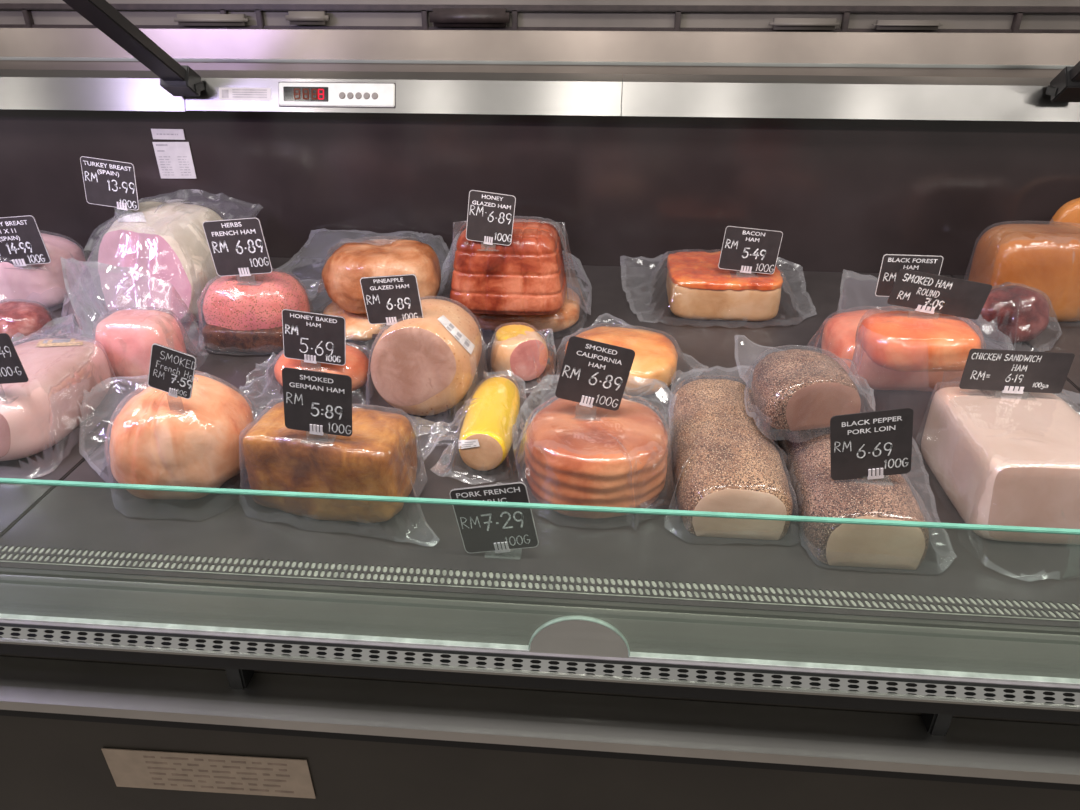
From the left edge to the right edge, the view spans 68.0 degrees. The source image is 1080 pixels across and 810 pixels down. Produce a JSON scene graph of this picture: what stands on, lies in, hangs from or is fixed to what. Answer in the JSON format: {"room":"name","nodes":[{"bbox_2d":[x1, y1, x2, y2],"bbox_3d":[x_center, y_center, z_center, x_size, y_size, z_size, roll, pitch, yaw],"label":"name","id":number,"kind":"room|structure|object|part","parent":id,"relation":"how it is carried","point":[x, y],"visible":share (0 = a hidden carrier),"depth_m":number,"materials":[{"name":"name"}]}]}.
{"room":"food shop","nodes":[
{"label":"food shop","id":0,"kind":"room"},
{"bbox_3d":[0.016,1.137,0.841,6.400,0.060,5.600,2,28,4],"label":"floor","id":1,"kind":"structure","parent":0,"visible":0},
{"bbox_2d":[0,0,1079,809],"bbox_3d":[0.086,0.084,1.240,3.800,1.414,1.151,2,28,4],"label":"refrigerated display case","id":2,"kind":"object","parent":1,"relation":"on","point":[859,148],"visible":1,"depth_m":0.87,"materials":[{"name":"brown metal"}]},
{"bbox_2d":[0,301,52,341],"bbox_3d":[-0.856,-0.141,1.294,0.130,0.058,0.166,-16,32,-28],"label":"meat piece","id":3,"kind":"object","parent":2,"relation":"on","point":[22,321],"visible":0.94,"depth_m":1.26,"materials":[{"name":"food"}]},
{"bbox_2d":[0,233,89,307],"bbox_3d":[-0.980,-0.274,1.476,0.248,0.119,0.400,-18,33,-29],"label":"breast","id":4,"kind":"object","parent":2,"relation":"on","point":[48,285],"visible":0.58,"depth_m":1.39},
{"bbox_2d":[0,215,50,266],"bbox_3d":[-0.881,-0.278,1.346,0.121,0.091,0.034,2,28,4],"label":"price card","id":5,"kind":"object","parent":4,"relation":"on","point":[22,243],"visible":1,"depth_m":1.33,"materials":[{"name":"black plastic"}]},
{"bbox_2d":[0,338,110,460],"bbox_3d":[-0.702,-0.055,1.092,0.214,0.098,0.469,-14,31,-24],"label":"ham","id":6,"kind":"object","parent":2,"relation":"on","point":[69,379],"visible":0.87,"depth_m":0.98,"materials":[{"name":"pink food"}]},
{"bbox_2d":[0,333,28,383],"bbox_3d":[-0.616,-0.048,0.917,0.071,0.088,0.034,2,28,4],"label":"price card","id":7,"kind":"object","parent":6,"relation":"on","point":[12,370],"visible":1,"depth_m":0.90,"materials":[{"name":"black plastic"}]},
{"bbox_3d":[-1.215,-0.609,1.538,1.111,0.066,0.045,2,28,4],"label":"stainless rail","id":8,"kind":"part","parent":2,"relation":"part of","materials":[{"name":"silver metal"}]},
{"bbox_3d":[-0.665,-0.593,1.251,0.042,0.232,0.385,2,28,4],"label":"canopy arm","id":9,"kind":"part","parent":2,"relation":"part of","materials":[{"name":"black paint"}]},
{"bbox_2d":[95,309,186,386],"bbox_3d":[-0.622,-0.147,1.233,0.161,0.126,0.361,-18,33,-29],"label":"ham","id":10,"kind":"object","parent":2,"relation":"on","point":[126,338],"visible":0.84,"depth_m":1.11,"materials":[{"name":"pink food"}]},
{"bbox_3d":[-1.169,-0.088,1.279,1.279,0.020,0.983,2,28,4],"label":"deck panel","id":11,"kind":"part","parent":2,"relation":"part of","materials":[{"name":"brown metal"}]},
{"bbox_2d":[98,201,222,322],"bbox_3d":[-0.704,-0.273,1.414,0.346,0.176,0.458,2,28,4],"label":"breast","id":12,"kind":"object","parent":2,"relation":"on","point":[157,256],"visible":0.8,"depth_m":1.31,"materials":[{"name":"pink"}]},
{"bbox_2d":[80,156,138,209],"bbox_3d":[-0.703,-0.362,1.326,0.096,0.102,0.034,2,28,4],"label":"price card","id":13,"kind":"object","parent":12,"relation":"on","point":[111,183],"visible":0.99,"depth_m":1.31,"materials":[{"name":"black plastic"}]},
{"bbox_2d":[151,129,184,139],"bbox_3d":[-0.725,-0.527,1.558,0.065,0.020,0.001,2,28,4],"label":"paper notice","id":14,"kind":"object","parent":2,"relation":"attached to","point":[169,134],"visible":1,"depth_m":1.56,"materials":[{"name":"grey paper"}]},
{"bbox_2d":[152,142,196,178],"bbox_3d":[-0.722,-0.484,1.582,0.075,0.072,0.001,2,28,4],"label":"paper notice","id":15,"kind":"object","parent":2,"relation":"attached to","point":[174,159],"visible":1,"depth_m":1.58,"materials":[{"name":"grey paper"}]},
{"bbox_2d":[109,375,253,499],"bbox_3d":[-0.450,0.006,0.948,0.174,0.127,0.313,-23,36,-36],"label":"ham","id":16,"kind":"object","parent":2,"relation":"on","point":[157,437],"visible":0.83,"depth_m":0.85,"materials":[{"name":"orange food"}]},
{"bbox_2d":[148,343,197,398],"bbox_3d":[-0.378,-0.033,0.838,0.058,0.079,0.034,2,28,4],"label":"price card","id":17,"kind":"object","parent":16,"relation":"on","point":[171,371],"visible":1,"depth_m":0.82,"materials":[{"name":"black plastic"}]},
{"bbox_2d":[101,748,315,798],"bbox_3d":[-0.348,0.387,0.840,0.222,0.065,0.001,2,28,4],"label":"paper label","id":18,"kind":"object","parent":2,"relation":"attached to","point":[282,777],"visible":1,"depth_m":0.84,"materials":[{"name":"brown"}]},
{"bbox_3d":[-0.283,0.252,0.756,0.016,0.062,0.022,2,28,4],"label":"recess post","id":19,"kind":"part","parent":2,"relation":"part of","materials":[{"name":"black metal"}]},
{"bbox_2d":[202,271,309,353],"bbox_3d":[-0.454,-0.181,1.311,0.194,0.112,0.248,2,28,4],"label":"ham","id":20,"kind":"object","parent":2,"relation":"on","point":[243,313],"visible":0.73,"depth_m":1.22,"materials":[{"name":"pink food"}]},
{"bbox_2d":[203,218,271,276],"bbox_3d":[-0.447,-0.235,1.202,0.094,0.103,0.034,2,28,4],"label":"price card","id":21,"kind":"object","parent":20,"relation":"on","point":[236,246],"visible":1,"depth_m":1.19,"materials":[{"name":"black plastic"}]},
{"bbox_2d":[274,345,370,390],"bbox_3d":[-0.320,-0.045,1.109,0.183,0.064,0.191,-3,29,-6],"label":"ham","id":22,"kind":"object","parent":2,"relation":"on","point":[357,366],"visible":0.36,"depth_m":1.10,"materials":[{"name":"orange food"}]},
{"bbox_2d":[282,309,345,365],"bbox_3d":[-0.297,-0.090,1.070,0.090,0.090,0.034,2,28,4],"label":"price card","id":23,"kind":"object","parent":22,"relation":"on","point":[310,337],"visible":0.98,"depth_m":1.05,"materials":[{"name":"black plastic"}]},
{"bbox_2d":[242,401,417,523],"bbox_3d":[-0.221,0.057,0.880,0.225,0.103,0.201,-1,28,-2],"label":"ham","id":24,"kind":"object","parent":2,"relation":"on","point":[379,458],"visible":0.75,"depth_m":0.84,"materials":[{"name":"brown food"}]},
{"bbox_2d":[282,367,351,436],"bbox_3d":[-0.221,-0.005,0.813,0.075,0.083,0.034,2,28,4],"label":"price card","id":25,"kind":"object","parent":24,"relation":"on","point":[315,402],"visible":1,"depth_m":0.80,"materials":[{"name":"black plastic"}]},
{"bbox_2d":[323,301,386,340],"bbox_3d":[-0.333,-0.162,1.344,0.229,0.046,0.283,2,28,4],"label":"ham","id":26,"kind":"object","parent":2,"relation":"on","point":[358,327],"visible":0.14,"depth_m":1.26,"materials":[{"name":"orange food"}]},
{"bbox_2d":[322,239,440,313],"bbox_3d":[-0.328,-0.266,1.418,0.364,0.130,0.426,2,28,4],"label":"ham","id":27,"kind":"object","parent":2,"relation":"on","point":[342,272],"visible":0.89,"depth_m":1.23,"materials":[{"name":"orange food"}]},
{"bbox_3d":[-0.256,-0.574,1.468,0.809,0.066,0.045,2,28,4],"label":"stainless rail","id":28,"kind":"part","parent":2,"relation":"part of","materials":[{"name":"silver metal"}]},
{"bbox_2d":[370,299,481,415],"bbox_3d":[-0.155,-0.074,1.092,0.165,0.132,0.254,2,28,4],"label":"ham","id":29,"kind":"object","parent":2,"relation":"on","point":[425,366],"visible":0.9,"depth_m":1.03,"materials":[{"name":"beige"}]},
{"bbox_2d":[360,274,423,324],"bbox_3d":[-0.188,-0.139,1.035,0.078,0.075,0.034,2,28,4],"label":"price card","id":30,"kind":"object","parent":29,"relation":"on","point":[392,299],"visible":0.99,"depth_m":1.02,"materials":[{"name":"black plastic"}]},
{"bbox_2d":[458,377,519,470],"bbox_3d":[-0.077,0.010,1.013,0.125,0.058,0.240,2,28,4],"label":"sausage","id":31,"kind":"object","parent":2,"relation":"on","point":[488,429],"visible":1,"depth_m":0.95,"materials":[{"name":"yellow food"}]},
{"bbox_2d":[450,482,538,558],"bbox_3d":[-0.043,0.107,0.800,0.087,0.091,0.034,2,28,4],"label":"price card","id":32,"kind":"object","parent":2,"relation":"on","point":[485,529],"visible":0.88,"depth_m":0.79,"materials":[{"name":"black plastic"}]},
{"bbox_2d":[490,325,547,381],"bbox_3d":[-0.026,-0.076,1.157,0.107,0.073,0.125,-4,29,-8],"label":"ham","id":33,"kind":"object","parent":2,"relation":"on","point":[518,352],"visible":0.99,"depth_m":1.13,"materials":[{"name":"pink food"}]},
{"bbox_2d":[469,287,579,333],"bbox_3d":[-0.025,-0.185,1.380,0.220,0.052,0.237,2,28,4],"label":"ham","id":34,"kind":"object","parent":2,"relation":"on","point":[567,316],"visible":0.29,"depth_m":1.29,"materials":[{"name":"orange food"}]},
{"bbox_2d":[450,218,566,314],"bbox_3d":[-0.044,-0.260,1.370,0.272,0.170,0.360,2,28,4],"label":"ham","id":35,"kind":"object","parent":34,"relation":"on","point":[527,276],"visible":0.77,"depth_m":1.21,"materials":[{"name":"red food"}]},
{"bbox_2d":[466,190,515,245],"bbox_3d":[-0.071,-0.277,1.187,0.075,0.089,0.034,2,28,4],"label":"price card","id":36,"kind":"object","parent":35,"relation":"on","point":[490,216],"visible":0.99,"depth_m":1.17,"materials":[{"name":"black plastic"}]},
{"bbox_2d":[0,478,1079,684],"bbox_3d":[0.042,0.148,0.659,3.700,0.154,0.006,2,28,4],"label":"glass panel","id":37,"kind":"object","parent":2,"relation":"on","point":[427,642],"visible":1,"depth_m":0.67,"materials":[{"name":"clear glass"}]},
{"bbox_3d":[0.035,0.223,0.676,2.230,0.010,0.008,2,28,4],"label":"slotted trim","id":38,"kind":"part","parent":2,"relation":"part of","materials":[{"name":"silver metal"}]},
{"bbox_3d":[0.044,0.540,0.905,3.800,0.730,0.020,2,28,4],"label":"recess panel","id":39,"kind":"part","parent":2,"relation":"part of","materials":[{"name":"black metal"}]},
{"bbox_3d":[0.043,0.580,0.912,3.800,0.653,0.004,2,28,4],"label":"panel","id":40,"kind":"part","parent":2,"relation":"part of","materials":[{"name":"black metal"}]},
{"bbox_3d":[0.117,-0.039,1.187,1.298,0.020,0.983,2,28,4],"label":"deck panel","id":41,"kind":"part","parent":2,"relation":"part of","materials":[{"name":"clear glass"}]},
{"bbox_3d":[0.041,0.288,0.727,3.800,0.015,0.051,2,28,4],"label":"bumper rail","id":42,"kind":"part","parent":2,"relation":"part of","materials":[{"name":"metal"}]},
{"bbox_2d":[0,546,1079,621],"bbox_3d":[0.047,0.174,0.771,2.297,0.001,0.025,2,28,4],"label":"vent grille","id":43,"kind":"object","parent":2,"relation":"on","point":[620,588],"depth_m":0.77,"materials":[{"name":"metal"}]},
{"bbox_3d":[0.128,-0.393,1.564,3.800,0.366,0.015,2,28,4],"label":"panel","id":44,"kind":"part","parent":2,"relation":"part of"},
{"bbox_2d":[524,398,667,518],"bbox_3d":[0.067,0.029,0.945,0.200,0.089,0.274,2,28,4],"label":"ham","id":45,"kind":"object","parent":2,"relation":"on","point":[594,456],"visible":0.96,"depth_m":0.85,"materials":[{"name":"orange food"}]},
{"bbox_2d":[555,336,634,412],"bbox_3d":[0.060,-0.034,0.882,0.085,0.100,0.034,2,28,4],"label":"price card","id":46,"kind":"object","parent":45,"relation":"on","point":[593,373],"visible":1,"depth_m":0.87,"materials":[{"name":"black plastic"}]},
{"bbox_2d":[565,326,677,395],"bbox_3d":[0.110,-0.071,1.158,0.209,0.063,0.215,20,34,32],"label":"ham","id":47,"kind":"object","parent":2,"relation":"on","point":[654,366],"visible":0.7,"depth_m":1.12,"materials":[{"name":"orange food"}]},
{"bbox_2d":[666,251,782,321],"bbox_3d":[0.312,-0.219,1.417,0.349,0.077,0.255,2,28,4],"label":"ham","id":48,"kind":"object","parent":2,"relation":"on","point":[697,288],"visible":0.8,"depth_m":1.34,"materials":[{"name":"food"}]},
{"bbox_2d":[718,226,782,273],"bbox_3d":[0.347,-0.258,1.329,0.098,0.086,0.034,2,28,4],"label":"price card","id":49,"kind":"object","parent":48,"relation":"on","point":[744,250],"visible":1,"depth_m":1.31,"materials":[{"name":"black plastic"}]},
{"bbox_2d":[668,379,792,539],"bbox_3d":[0.229,0.023,0.977,0.148,0.069,0.398,5,29,9],"label":"black pepper pork loin","id":50,"kind":"object","parent":2,"relation":"on","point":[725,457],"visible":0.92,"depth_m":0.86,"materials":[{"name":"brown food"}]},
{"bbox_3d":[1.083,-0.521,1.371,1.877,0.066,0.045,2,28,4],"label":"stainless rail","id":51,"kind":"part","parent":2,"relation":"part of","materials":[{"name":"silver metal"}]},
{"bbox_2d":[777,427,928,569],"bbox_3d":[0.365,0.058,0.914,0.175,0.068,0.334,2,28,4],"label":"ham","id":52,"kind":"object","parent":2,"relation":"on","point":[804,454],"visible":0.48,"depth_m":0.80,"materials":[{"name":"brown food"}]},
{"bbox_2d":[752,349,860,430],"bbox_3d":[0.328,-0.038,0.956,0.167,0.070,0.216,2,28,4],"label":"ham","id":53,"kind":"object","parent":52,"relation":"on","point":[793,389],"visible":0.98,"depth_m":0.89,"materials":[{"name":"brown food"}]},
{"bbox_2d":[830,408,912,479],"bbox_3d":[0.330,0.034,0.806,0.088,0.088,0.034,2,28,4],"label":"price card","id":54,"kind":"object","parent":52,"relation":"on","point":[873,444],"visible":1,"depth_m":0.79,"materials":[{"name":"black plastic"}]},
{"bbox_2d":[821,309,962,391],"bbox_3d":[0.537,-0.118,1.157,0.253,0.147,0.461,21,35,34],"label":"ham","id":55,"kind":"object","parent":2,"relation":"on","point":[839,342],"visible":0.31,"depth_m":1.11,"materials":[{"name":"orange food"}]},
{"bbox_2d":[875,254,942,296],"bbox_3d":[0.463,-0.155,1.008,0.073,0.071,0.003,2,28,4],"label":"price card","id":56,"kind":"object","parent":55,"relation":"on","point":[891,264],"visible":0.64,"depth_m":1.00,"materials":[{"name":"black plastic"}]},
{"bbox_2d":[857,311,980,371],"bbox_3d":[0.472,-0.082,1.000,0.138,0.056,0.112,2,28,4],"label":"ham","id":57,"kind":"object","parent":55,"relation":"on","point":[902,341],"visible":0.92,"depth_m":0.96,"materials":[{"name":"orange food"}]},
{"bbox_2d":[887,269,991,319],"bbox_3d":[0.487,-0.134,0.977,0.118,0.064,0.003,2,28,4],"label":"price card","id":58,"kind":"object","parent":55,"relation":"on","point":[919,291],"visible":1,"depth_m":0.98,"materials":[{"name":"black plastic"}]},
{"bbox_3d":[0.352,0.277,0.710,0.016,0.062,0.022,2,28,4],"label":"recess post","id":59,"kind":"part","parent":2,"relation":"part of","materials":[{"name":"black metal"}]},
{"bbox_2d":[921,387,1079,544],"bbox_3d":[0.562,0.061,0.877,0.242,0.098,0.303,2,28,4],"label":"ham","id":60,"kind":"object","parent":2,"relation":"on","point":[1004,459],"visible":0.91,"depth_m":0.83,"materials":[{"name":"pink food"}]},
{"bbox_2d":[959,348,1074,393],"bbox_3d":[0.535,-0.040,0.911,0.113,0.060,0.034,2,28,4],"label":"price card","id":61,"kind":"object","parent":60,"relation":"on","point":[1005,371],"visible":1,"depth_m":0.90,"materials":[{"name":"black plastic"}]},
{"bbox_2d":[966,285,1049,343],"bbox_3d":[0.756,-0.151,1.279,0.149,0.088,0.194,19,34,31],"label":"ham","id":62,"kind":"object","parent":2,"relation":"on","point":[1013,314],"visible":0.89,"depth_m":1.25,"materials":[{"name":"red food"}]},
{"bbox_3d":[1.373,0.010,1.097,1.219,0.020,0.983,2,28,4],"label":"deck panel","id":63,"kind":"part","parent":2,"relation":"part of","materials":[{"name":"grey metal"}]},
{"bbox_2d":[968,224,1079,321],"bbox_3d":[0.889,-0.244,1.389,0.240,0.149,0.283,22,36,35],"label":"ham","id":64,"kind":"object","parent":2,"relation":"on","point":[1044,259],"visible":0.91,"depth_m":1.31,"materials":[{"name":"orange food"}]},
{"bbox_2d":[1049,198,1079,226],"bbox_3d":[1.005,-0.289,1.444,0.184,0.176,0.053,2,28,4],"label":"ham","id":65,"kind":"object","parent":2,"relation":"on","point":[1069,213],"visible":0.2,"depth_m":1.41,"materials":[{"name":"orange food"}]},
{"bbox_3d":[0.888,-0.547,1.273,0.040,0.113,0.138,2,28,4],"label":"canopy arm","id":66,"kind":"part","parent":2,"relation":"part of","materials":[{"name":"black paint"}]},
{"bbox_2d":[0,0,1079,103],"bbox_3d":[0.155,-0.308,1.986,3.800,1.394,0.060,2,28,4],"label":"shelf","id":67,"kind":"object","parent":1,"relation":"on","point":[926,16],"visible":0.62,"depth_m":1.71,"materials":[{"name":"grey metal"}]},
{"bbox_3d":[-0.722,-0.847,1.760,0.165,0.023,0.030,2,28,4],"label":"recessed handle","id":68,"kind":"part","parent":67,"relation":"part of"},
{"bbox_3d":[-0.506,-0.843,1.742,0.094,0.026,0.030,2,28,4],"label":"recessed handle","id":69,"kind":"part","parent":67,"relation":"part of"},
{"bbox_3d":[-0.151,-0.831,1.715,0.172,0.036,0.030,2,28,4],"label":"recessed handle","id":70,"kind":"part","parent":67,"relation":"part of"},
{"bbox_3d":[0.154,-0.841,1.695,3.800,0.012,0.018,2,28,4],"label":"rail","id":71,"kind":"part","parent":67,"relation":"part of","materials":[{"name":"grey metal"}]},
{"bbox_3d":[0.551,-0.795,1.669,0.141,0.022,0.030,2,28,4],"label":"recessed handle","id":72,"kind":"part","parent":67,"relation":"part of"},
{"bbox_3d":[0.759,-0.786,1.655,0.138,0.018,0.030,2,28,4],"label":"recessed handle","id":73,"kind":"part","parent":67,"relation":"part of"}
]}

